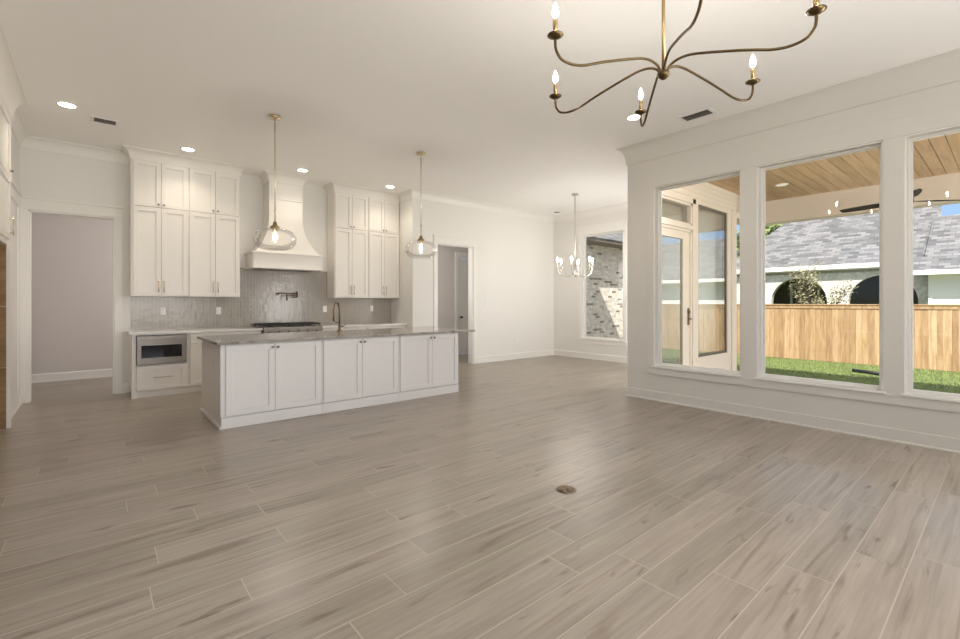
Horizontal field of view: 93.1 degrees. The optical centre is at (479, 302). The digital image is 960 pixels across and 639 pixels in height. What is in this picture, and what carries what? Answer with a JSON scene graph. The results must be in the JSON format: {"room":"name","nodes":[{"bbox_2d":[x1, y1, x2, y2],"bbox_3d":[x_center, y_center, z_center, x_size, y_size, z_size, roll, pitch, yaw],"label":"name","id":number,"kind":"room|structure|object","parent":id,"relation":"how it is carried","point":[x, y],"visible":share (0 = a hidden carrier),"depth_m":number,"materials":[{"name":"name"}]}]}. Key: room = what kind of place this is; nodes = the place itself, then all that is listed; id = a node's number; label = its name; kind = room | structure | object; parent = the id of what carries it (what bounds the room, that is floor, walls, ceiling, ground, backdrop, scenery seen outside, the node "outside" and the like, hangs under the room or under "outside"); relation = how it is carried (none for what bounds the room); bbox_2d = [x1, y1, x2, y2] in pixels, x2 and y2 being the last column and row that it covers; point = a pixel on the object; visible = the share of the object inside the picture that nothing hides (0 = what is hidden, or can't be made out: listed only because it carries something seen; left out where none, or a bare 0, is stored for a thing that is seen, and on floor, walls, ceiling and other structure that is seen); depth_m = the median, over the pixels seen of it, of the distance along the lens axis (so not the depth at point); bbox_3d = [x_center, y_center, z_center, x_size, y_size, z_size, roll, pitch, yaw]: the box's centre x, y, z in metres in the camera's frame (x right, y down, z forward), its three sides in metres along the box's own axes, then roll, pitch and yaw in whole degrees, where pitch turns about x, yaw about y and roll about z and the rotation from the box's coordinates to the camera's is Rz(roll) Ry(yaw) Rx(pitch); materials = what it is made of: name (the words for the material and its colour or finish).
{"room":"open-plan living room","nodes":[
{"label":"open-plan living room","id":0,"kind":"room"},
{"bbox_2d":[11,130,19,190],"bbox_3d":[-5.511,-0.430,5.277,0.120,3.460,1.500,0,0,-40],"label":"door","id":1,"kind":"structure","parent":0,"point":[15,149],"depth_m":5.55,"materials":[{"name":"white paint"}]},
{"bbox_2d":[11,180,21,406],"bbox_3d":[-5.476,-0.030,5.359,0.040,2.660,0.930,0,0,-40],"label":"door frame","id":2,"kind":"structure","parent":1,"relation":"attached to","point":[15,193],"depth_m":5.48,"materials":[{"name":"white paint"}]},
{"bbox_2d":[11,393,21,418],"bbox_3d":[-5.457,1.230,5.322,0.022,0.140,1.500,0,0,-40],"label":"baseboard","id":3,"kind":"structure","parent":1,"relation":"attached to","point":[14,406],"depth_m":5.42,"materials":[{"name":"white paint"}]},
{"bbox_2d":[11,107,128,164],"bbox_3d":[-5.039,-2.085,5.678,1.120,0.150,1.500,0,0,-40],"label":"trim","id":4,"kind":"structure","parent":1,"relation":"attached to","point":[18,127],"depth_m":6.10,"materials":[{"name":"white paint"}]},
{"bbox_2d":[31,213,111,373],"bbox_3d":[-5.958,-0.430,7.391,4.500,3.460,2.020,0,0,-40],"label":"wall","id":5,"kind":"structure","parent":0,"point":[71,257],"depth_m":7.70,"materials":[{"name":"grey paint"}]},
{"bbox_2d":[31,369,111,382],"bbox_3d":[-6.500,1.230,8.044,4.280,0.140,0.022,0,0,-40],"label":"baseboard","id":6,"kind":"structure","parent":5,"relation":"attached to","point":[74,375],"depth_m":7.68,"materials":[{"name":"white paint"}]},
{"bbox_2d":[20,148,326,391],"bbox_3d":[-4.428,-0.430,7.275,6.680,3.460,0.140,0,0,-40],"label":"wall","id":7,"kind":"structure","parent":0,"point":[47,175],"depth_m":6.56,"materials":[{"name":"white paint"}]},
{"bbox_2d":[20,196,123,402],"bbox_3d":[-5.592,-0.040,6.258,1.090,2.680,0.180,0,0,-40],"label":"door frame","id":8,"kind":"structure","parent":7,"relation":"attached to","point":[35,205],"depth_m":6.07,"materials":[{"name":"white paint"}]},
{"bbox_2d":[122,383,128,392],"bbox_3d":[-5.122,1.230,6.577,0.082,0.140,0.022,0,0,-40],"label":"baseboard","id":9,"kind":"structure","parent":7,"relation":"attached to","point":[125,386],"depth_m":6.57,"materials":[{"name":"white paint"}]},
{"bbox_2d":[129,159,187,296],"bbox_3d":[-4.706,-1.055,6.680,0.685,1.920,0.382,0,0,-40],"label":"upper cabinet","id":10,"kind":"object","parent":7,"relation":"attached to","point":[158,193],"visible":1,"depth_m":6.55,"materials":[{"name":"white paint"}]},
{"bbox_2d":[188,168,239,296],"bbox_3d":[-4.179,-1.055,7.128,0.700,1.920,0.382,0,0,-40],"label":"upper cabinet","id":11,"kind":"object","parent":7,"relation":"attached to","point":[213,198],"visible":1,"depth_m":6.98,"materials":[{"name":"white paint"}]},
{"bbox_2d":[121,145,247,176],"bbox_3d":[-4.426,-2.085,6.891,1.569,0.150,0.447,0,0,-40],"label":"trim","id":12,"kind":"structure","parent":11,"relation":"on","point":[131,152],"depth_m":6.69,"materials":[{"name":"white paint"}]},
{"bbox_2d":[131,268,390,329],"bbox_3d":[-3.458,-0.092,8.001,4.258,0.985,0.010,0,0,-40],"label":"wall tile","id":13,"kind":"structure","parent":7,"relation":"attached to","point":[258,301],"depth_m":7.79,"materials":[{"name":"white tile"}]},
{"bbox_2d":[160,307,165,314],"bbox_3d":[-4.781,0.125,6.864,0.070,0.115,0.008,0,0,-40],"label":"wall outlet","id":14,"kind":"object","parent":13,"relation":"attached to","point":[162,309],"visible":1,"depth_m":6.86,"materials":[{"name":"white plastic"}]},
{"bbox_2d":[216,307,220,313],"bbox_3d":[-4.217,0.125,7.343,0.070,0.115,0.008,0,0,-40],"label":"wall outlet","id":15,"kind":"object","parent":13,"relation":"attached to","point":[218,309],"visible":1,"depth_m":7.34,"materials":[{"name":"white plastic"}]},
{"bbox_2d":[276,292,297,299],"bbox_3d":[-3.369,-0.122,7.940,0.357,0.155,0.138,0,0,-25],"label":"pot filler","id":16,"kind":"object","parent":13,"relation":"attached to","point":[277,293],"visible":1,"depth_m":7.94,"materials":[{"name":"brown metal"}]},
{"bbox_2d":[244,182,322,271],"bbox_3d":[-3.332,-1.282,7.764,1.144,1.455,0.510,0,0,-40],"label":"range hood","id":17,"kind":"object","parent":7,"relation":"attached to","point":[302,257],"visible":0.97,"depth_m":7.66,"materials":[{"name":"white paint"}]},
{"bbox_2d":[258,170,309,186],"bbox_3d":[-3.362,-2.085,7.799,0.728,0.150,0.442,0,0,-40],"label":"trim","id":18,"kind":"structure","parent":17,"relation":"attached to","point":[266,176],"depth_m":7.66,"materials":[{"name":"white paint"}]},
{"bbox_2d":[327,192,367,297],"bbox_3d":[-2.478,-1.055,8.575,0.665,1.920,0.382,0,0,-40],"label":"upper cabinet","id":19,"kind":"object","parent":7,"relation":"attached to","point":[347,214],"visible":1,"depth_m":8.42,"materials":[{"name":"white paint"}]},
{"bbox_2d":[323,182,399,202],"bbox_3d":[-2.241,-2.085,8.749,1.437,0.150,0.447,0,0,-40],"label":"trim","id":20,"kind":"structure","parent":19,"relation":"on","point":[332,187],"depth_m":8.53,"materials":[{"name":"white paint"}]},
{"bbox_2d":[368,198,398,297],"bbox_3d":[-1.967,-1.055,9.009,0.676,1.920,0.382,0,0,-40],"label":"upper cabinet","id":21,"kind":"object","parent":7,"relation":"attached to","point":[383,215],"visible":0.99,"depth_m":8.87,"materials":[{"name":"white paint"}]},
{"bbox_2d":[391,200,408,327],"bbox_3d":[-1.603,-0.430,9.217,0.140,3.460,0.840,0,0,-40],"label":"wall","id":22,"kind":"structure","parent":0,"point":[399,306],"depth_m":9.00,"materials":[{"name":"white paint"}]},
{"bbox_2d":[438,245,467,327],"bbox_3d":[-0.697,-0.430,11.432,3.850,3.460,0.120,0,0,-40],"label":"wall","id":23,"kind":"structure","parent":0,"point":[446,254],"depth_m":11.24,"materials":[{"name":"grey paint"}]},
{"bbox_2d":[455,252,467,353],"bbox_3d":[-0.279,0.010,11.735,0.960,2.580,0.160,0,0,-40],"label":"door","id":24,"kind":"structure","parent":23,"relation":"in","point":[461,265],"depth_m":11.57,"materials":[{"name":"white paint"}]},
{"bbox_2d":[0,353,959,638],"bbox_3d":[-0.374,1.360,4.877,12.150,0.120,13.415,0,0,-40],"label":"floor","id":25,"kind":"structure","parent":0,"point":[444,516],"depth_m":2.71,"materials":[{"name":"brown wood"}]},
{"bbox_2d":[0,98,13,428],"bbox_3d":[-4.412,-0.355,3.635,0.768,3.310,2.415,0,0,-40],"label":"tall cabinet","id":26,"kind":"object","parent":25,"relation":"on","point":[5,122],"visible":0.96,"depth_m":4.69,"materials":[{"name":"white paint"}]},
{"bbox_2d":[0,20,27,121],"bbox_3d":[-4.163,-2.030,3.924,0.183,0.260,2.533,0,0,-40],"label":"trim","id":27,"kind":"structure","parent":26,"relation":"attached to","point":[12,95],"depth_m":4.28,"materials":[{"name":"white paint"}]},
{"bbox_2d":[129,333,188,398],"bbox_3d":[-4.633,0.867,6.571,0.664,0.866,0.642,0,0,-40],"label":"base cabinet","id":28,"kind":"object","parent":25,"relation":"on","point":[169,378],"depth_m":6.34,"materials":[{"name":"white paint"}]},
{"bbox_2d":[189,330,260,392],"bbox_3d":[-4.011,0.867,7.101,0.970,0.866,0.642,0,0,-40],"label":"base cabinet","id":29,"kind":"object","parent":25,"relation":"on","point":[195,345],"visible":0.35,"depth_m":6.64,"materials":[{"name":"white paint"}]},
{"bbox_2d":[127,327,262,334],"bbox_3d":[-4.271,0.416,6.884,1.668,0.032,0.638,0,0,-40],"label":"countertop","id":30,"kind":"structure","parent":29,"relation":"on","point":[229,329],"depth_m":6.64,"materials":[{"name":"white stone"}]},
{"bbox_2d":[252,322,322,332],"bbox_3d":[-3.248,0.447,7.701,0.944,0.217,0.700,0,0,-40],"label":"cooktop","id":31,"kind":"object","parent":30,"relation":"in","point":[289,326],"visible":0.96,"depth_m":7.50,"materials":[{"name":"silver metal"}]},
{"bbox_2d":[200,340,321,429],"bbox_3d":[-2.600,0.865,5.399,1.067,0.870,1.125,0,0,-40],"label":"base cabinet","id":32,"kind":"object","parent":25,"relation":"on","point":[254,383],"visible":0.98,"depth_m":4.97,"materials":[{"name":"white paint"}]},
{"bbox_2d":[197,327,474,344],"bbox_3d":[-1.751,0.414,6.161,3.405,0.030,1.185,0,0,-40],"label":"countertop","id":33,"kind":"structure","parent":32,"relation":"on","point":[359,333],"depth_m":5.76,"materials":[{"name":"stone"}]},
{"bbox_2d":[333,301,345,330],"bbox_3d":[-2.018,0.189,6.479,0.093,0.421,0.225,0,0,35],"label":"faucet","id":34,"kind":"object","parent":33,"relation":"on","point":[339,324],"visible":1,"depth_m":6.49,"materials":[{"name":"brown metal"}]},
{"bbox_2d":[323,327,366,330],"bbox_3d":[-2.582,0.867,8.315,0.840,0.866,0.642,0,0,-40],"label":"base cabinet","id":35,"kind":"object","parent":25,"relation":"on","point":[342,328],"visible":0.17,"depth_m":8.11,"materials":[{"name":"white paint"}]},
{"bbox_2d":[322,322,406,327],"bbox_3d":[-2.269,0.416,8.586,1.688,0.032,0.638,0,0,-40],"label":"countertop","id":36,"kind":"structure","parent":35,"relation":"on","point":[388,323],"depth_m":8.46,"materials":[{"name":"white stone"}]},
{"bbox_2d":[321,336,398,413],"bbox_3d":[-1.802,0.865,6.078,1.025,0.870,1.125,0,0,-40],"label":"base cabinet","id":37,"kind":"object","parent":25,"relation":"on","point":[356,372],"visible":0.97,"depth_m":5.64,"materials":[{"name":"white paint"}]},
{"bbox_2d":[367,325,405,328],"bbox_3d":[-1.944,0.867,8.858,0.836,0.866,0.642,0,0,-40],"label":"base cabinet","id":38,"kind":"object","parent":25,"relation":"on","point":[396,326],"visible":0.11,"depth_m":8.62,"materials":[{"name":"white paint"}]},
{"bbox_2d":[398,333,458,400],"bbox_3d":[-1.032,0.865,6.733,0.991,0.870,1.125,0,0,-40],"label":"base cabinet","id":39,"kind":"object","parent":25,"relation":"on","point":[427,363],"visible":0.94,"depth_m":6.30,"materials":[{"name":"white paint"}]},
{"bbox_2d":[556,485,576,493],"bbox_3d":[0.601,1.296,3.165,0.140,0.006,0.140,0,0,-40],"label":"floor outlet","id":40,"kind":"object","parent":25,"relation":"on","point":[565,489],"visible":1,"depth_m":3.16,"materials":[{"name":"brown metal"}]},
{"bbox_2d":[0,0,959,215],"bbox_3d":[-0.318,-2.260,4.850,12.200,0.200,13.300,0,0,-40],"label":"ceiling","id":41,"kind":"structure","parent":0,"point":[357,88],"depth_m":4.26,"materials":[{"name":"white paint"}]},
{"bbox_2d":[55,101,77,108],"bbox_3d":[-4.495,-2.154,4.952,0.184,0.010,0.184,0,0,-40],"label":"recessed light","id":42,"kind":"object","parent":41,"relation":"in","point":[61,103],"visible":1,"depth_m":4.94,"materials":[{"name":"white plastic"}]},
{"bbox_2d":[91,115,118,126],"bbox_3d":[-4.451,-2.156,5.401,0.260,0.008,0.220,0,0,-40],"label":"ceiling vent","id":43,"kind":"object","parent":41,"relation":"in","point":[95,119],"visible":1,"depth_m":5.40,"materials":[{"name":"white plastic"}]},
{"bbox_2d":[180,147,195,151],"bbox_3d":[-4.096,-2.154,6.383,0.184,0.010,0.184,0,0,-40],"label":"recessed light","id":44,"kind":"object","parent":41,"relation":"in","point":[189,149],"visible":1,"depth_m":6.38,"materials":[{"name":"white plastic"}]},
{"bbox_2d":[252,114,296,250],"bbox_3d":[-2.369,-1.384,5.257,0.469,1.550,0.469,0,0,-40],"label":"pendant light","id":45,"kind":"object","parent":41,"relation":"hanging from","point":[275,117],"visible":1,"depth_m":5.22,"materials":[{"name":"gold metal"}]},
{"bbox_2d":[297,168,308,171],"bbox_3d":[-2.882,-2.154,7.391,0.184,0.010,0.184,0,0,-40],"label":"recessed light","id":46,"kind":"object","parent":41,"relation":"in","point":[298,169],"visible":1,"depth_m":7.39,"materials":[{"name":"white plastic"}]},
{"bbox_2d":[404,152,436,258],"bbox_3d":[-0.850,-1.399,6.553,0.469,1.520,0.469,0,0,-40],"label":"pendant light","id":47,"kind":"object","parent":41,"relation":"hanging from","point":[420,240],"visible":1,"depth_m":6.45,"materials":[{"name":"clear glass"}]},
{"bbox_2d":[556,193,593,276],"bbox_3d":[1.883,-1.337,9.018,0.708,1.644,0.789,0,0,-40],"label":"chandelier","id":48,"kind":"object","parent":41,"relation":"hanging from","point":[574,274],"visible":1,"depth_m":9.02,"materials":[{"name":"silver metal"}]},
{"bbox_2d":[626,114,639,120],"bbox_3d":[1.788,-2.154,5.285,0.184,0.010,0.184,0,0,-40],"label":"recessed light","id":49,"kind":"object","parent":41,"relation":"in","point":[632,117],"visible":0.84,"depth_m":5.28,"materials":[{"name":"white plastic"}]},
{"bbox_2d":[547,0,826,126],"bbox_3d":[1.049,-1.702,2.601,1.408,0.913,1.470,0,0,-40],"label":"chandelier","id":50,"kind":"object","parent":41,"relation":"hanging from","point":[662,74],"visible":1,"depth_m":2.57,"materials":[{"name":"gold metal"}]},
{"bbox_2d":[677,108,716,122],"bbox_3d":[2.494,-2.156,5.228,0.220,0.008,0.360,0,0,-40],"label":"ceiling vent","id":51,"kind":"object","parent":41,"relation":"in","point":[705,112],"visible":1,"depth_m":5.22,"materials":[{"name":"white plastic"}]},
{"bbox_2d":[409,198,553,356],"bbox_3d":[0.230,-0.430,10.133,4.120,3.460,0.140,0,0,-40],"label":"wall","id":52,"kind":"structure","parent":0,"point":[515,255],"depth_m":10.22,"materials":[{"name":"white paint"}]},
{"bbox_2d":[433,234,477,363],"bbox_3d":[-0.536,-0.030,9.455,1.151,2.660,0.180,0,0,-40],"label":"door frame","id":53,"kind":"structure","parent":52,"relation":"attached to","point":[471,244],"depth_m":9.71,"materials":[{"name":"white paint"}]},
{"bbox_2d":[398,189,627,222],"bbox_3d":[1.390,-2.085,8.698,4.212,0.150,4.410,0,0,-40],"label":"trim","id":54,"kind":"structure","parent":52,"relation":"attached to","point":[409,194],"depth_m":10.02,"materials":[{"name":"white paint"}]},
{"bbox_2d":[554,210,627,356],"bbox_3d":[3.048,-0.430,10.154,0.200,3.460,4.480,0,0,-40],"label":"wall","id":55,"kind":"structure","parent":0,"point":[565,288],"depth_m":11.03,"materials":[{"name":"white paint"}]},
{"bbox_2d":[577,220,626,346],"bbox_3d":[2.801,-0.427,10.377,0.186,2.745,1.320,0,0,-40],"label":"window","id":56,"kind":"structure","parent":55,"relation":"in","point":[615,227],"depth_m":10.49,"materials":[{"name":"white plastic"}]},
{"bbox_2d":[586,244,622,338],"bbox_3d":[5.417,0.000,15.240,10.000,3.600,0.200,0,0,-40],"label":"brick wall","id":57,"kind":"structure","parent":0,"point":[604,285],"depth_m":13.69,"materials":[{"name":"beige brick"}]},
{"bbox_2d":[667,196,730,369],"bbox_3d":[3.445,-0.280,7.433,3.120,3.760,0.180,0,0,-40],"label":"wall","id":58,"kind":"structure","parent":0,"point":[724,362],"depth_m":8.05,"materials":[{"name":"beige paint"}]},
{"bbox_2d":[662,190,695,365],"bbox_3d":[2.937,-0.190,6.950,1.280,2.980,0.216,0,0,-40],"label":"door","id":59,"kind":"structure","parent":58,"relation":"in","point":[678,217],"depth_m":7.06,"materials":[{"name":"beige wood"}]},
{"bbox_2d":[670,182,739,211],"bbox_3d":[3.637,-1.840,7.455,3.400,0.320,0.045,0,0,-40],"label":"trim","id":60,"kind":"structure","parent":58,"relation":"attached to","point":[707,192],"depth_m":7.68,"materials":[{"name":"beige wood"}]},
{"bbox_2d":[696,199,729,360],"bbox_3d":[3.959,-0.370,7.771,1.340,2.620,0.090,0,0,-40],"label":"window","id":61,"kind":"structure","parent":58,"relation":"in","point":[712,220],"depth_m":7.77,"materials":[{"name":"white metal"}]},
{"bbox_2d":[731,210,736,370],"bbox_3d":[4.581,-0.200,8.382,0.200,3.600,0.205,0,0,-40],"label":"trim","id":62,"kind":"structure","parent":58,"relation":"attached to","point":[733,213],"depth_m":8.27,"materials":[{"name":"beige wood"}]},
{"bbox_2d":[628,80,959,438],"bbox_3d":[4.116,-0.430,4.105,0.170,3.460,6.120,0,0,-40],"label":"wall","id":63,"kind":"structure","parent":0,"point":[928,421],"depth_m":5.11,"materials":[{"name":"white paint"}]},
{"bbox_2d":[651,169,741,377],"bbox_3d":[2.714,-0.344,5.707,0.181,2.404,1.112,0,0,-40],"label":"window","id":64,"kind":"structure","parent":63,"relation":"in","point":[658,190],"depth_m":6.07,"materials":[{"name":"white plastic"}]},
{"bbox_2d":[477,349,959,453],"bbox_3d":[3.932,1.230,6.560,3.110,0.140,10.100,0,0,-40],"label":"baseboard","id":65,"kind":"structure","parent":63,"relation":"attached to","point":[948,444],"depth_m":5.00,"materials":[{"name":"white paint"}]},
{"bbox_2d":[647,136,903,395],"bbox_3d":[3.873,-0.307,4.247,0.016,2.475,4.972,0,0,-40],"label":"trim","id":66,"kind":"structure","parent":63,"relation":"attached to","point":[893,148],"depth_m":4.30,"materials":[{"name":"white paint"}]},
{"bbox_2d":[616,48,959,165],"bbox_3d":[5.150,-2.042,5.057,3.202,0.235,6.232,0,0,-40],"label":"trim","id":67,"kind":"structure","parent":63,"relation":"attached to","point":[944,68],"depth_m":4.71,"materials":[{"name":"white paint"}]},
{"bbox_2d":[647,104,959,187],"bbox_3d":[3.873,-1.633,4.247,0.018,0.175,4.972,0,0,-40],"label":"trim","id":68,"kind":"structure","parent":63,"relation":"attached to","point":[947,116],"depth_m":4.67,"materials":[{"name":"white paint"}]},
{"bbox_2d":[647,367,959,412],"bbox_3d":[3.873,0.904,4.247,0.018,0.092,4.972,0,0,-40],"label":"trim","id":69,"kind":"structure","parent":63,"relation":"attached to","point":[939,405],"depth_m":4.67,"materials":[{"name":"white paint"}]},
{"bbox_2d":[754,140,885,393],"bbox_3d":[3.518,-0.344,4.761,0.181,2.404,1.119,0,0,-40],"label":"window","id":70,"kind":"structure","parent":63,"relation":"in","point":[761,169],"depth_m":4.88,"materials":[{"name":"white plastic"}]},
{"bbox_2d":[901,124,959,402],"bbox_3d":[4.303,-0.344,3.838,0.181,2.404,1.091,0,0,-40],"label":"window","id":71,"kind":"structure","parent":63,"relation":"in","point":[909,391],"depth_m":4.20,"materials":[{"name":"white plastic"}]},
{"bbox_2d":[707,133,959,200],"bbox_3d":[7.284,-2.010,3.788,4.235,0.020,10.326,0,0,-40],"label":"ceiling","id":72,"kind":"structure","parent":0,"point":[860,169],"depth_m":6.92,"materials":[{"name":"brown wood"}]},
{"bbox_2d":[775,183,788,186],"bbox_3d":[5.097,-1.994,7.683,0.200,0.012,0.200,0,0,-40],"label":"recessed light","id":73,"kind":"object","parent":72,"relation":"in","point":[780,184],"visible":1,"depth_m":7.65,"materials":[{"name":"white plastic"}]},
{"bbox_2d":[736,172,959,225],"bbox_3d":[8.487,-1.785,4.986,1.410,0.430,10.600,0,0,-40],"label":"beam","id":74,"kind":"structure","parent":72,"relation":"attached to","point":[826,205],"depth_m":8.03,"materials":[{"name":"beige"}]},
{"bbox_2d":[839,188,959,212],"bbox_3d":[5.205,-1.595,5.708,1.203,0.809,1.214,0,0,-40],"label":"ceiling fan","id":75,"kind":"object","parent":72,"relation":"hanging from","point":[916,192],"visible":0.35,"depth_m":5.98,"materials":[{"name":"black metal"}]},
{"label":"outside","id":76,"kind":"structure","parent":0,"visible":0},
{"bbox_2d":[737,354,959,393],"bbox_3d":[7.618,1.800,6.479,100.000,0.001,80.000,0,0,-40],"label":"ground","id":77,"kind":"structure","parent":76,"point":[766,359],"depth_m":11.62,"materials":[{"name":"green plant"}]},
{"bbox_2d":[737,224,782,257],"bbox_3d":[20.683,-4.053,36.179,8.091,11.742,8.676,0,0,-40],"label":"leafy tree","id":78,"kind":"object","parent":77,"relation":"on","point":[769,229],"visible":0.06,"depth_m":33.42,"materials":[{"name":"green plant"}]},
{"bbox_2d":[783,259,858,303],"bbox_3d":[11.748,0.145,15.809,1.548,3.324,2.087,0,0,-40],"label":"young tree","id":79,"kind":"object","parent":77,"relation":"on","point":[808,278],"visible":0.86,"depth_m":15.85,"materials":[{"name":"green plant"}]},
{"bbox_2d":[737,205,941,303],"bbox_3d":[19.762,-2.550,24.041,14.758,8.700,7.620,0,0,-40],"label":"house","id":80,"kind":"structure","parent":77,"relation":"on","point":[847,247],"depth_m":19.98,"materials":[{"name":"paint"}]},
{"bbox_2d":[737,304,959,371],"bbox_3d":[13.688,0.912,10.393,0.160,1.755,30.098,0,0,-40],"label":"wooden fence","id":81,"kind":"object","parent":77,"relation":"on","point":[849,333],"visible":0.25,"depth_m":13.52,"materials":[{"name":"brown wood"}]},
{"bbox_2d":[737,354,959,393],"bbox_3d":[10.293,1.762,9.933,5.608,0.075,13.849,0,0,-40],"label":"grass blades","id":82,"kind":"object","parent":77,"relation":"on","point":[778,363],"visible":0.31,"depth_m":11.61,"materials":[{"name":"green plant"}]},
{"bbox_2d":[852,369,878,375],"bbox_3d":[9.403,1.677,10.996,0.093,0.091,0.748,0,0,-14],"label":"drain pipe","id":83,"kind":"object","parent":82,"relation":"on","point":[853,370],"visible":0.79,"depth_m":11.04,"materials":[{"name":"black"}]},
{"bbox_2d":[913,214,959,303],"bbox_3d":[21.850,-0.850,14.402,7.250,5.300,11.630,0,0,-40],"label":"neighbour wing","id":84,"kind":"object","parent":77,"relation":"on","point":[941,261],"visible":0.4,"depth_m":16.34},
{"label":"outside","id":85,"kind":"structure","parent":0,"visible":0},
{"bbox_2d":[586,233,622,243],"bbox_3d":[4.433,-3.157,16.551,9.800,2.885,4.632,0,0,-40],"label":"wing roof","id":86,"kind":"structure","parent":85,"point":[618,237],"depth_m":13.08,"materials":[{"name":"grey"}]},
{"bbox_2d":[586,239,622,248],"bbox_3d":[5.736,-1.715,15.019,9.800,0.030,0.550,0,0,-40],"label":"soffit","id":87,"kind":"structure","parent":86,"relation":"attached to","point":[588,241],"depth_m":13.06,"materials":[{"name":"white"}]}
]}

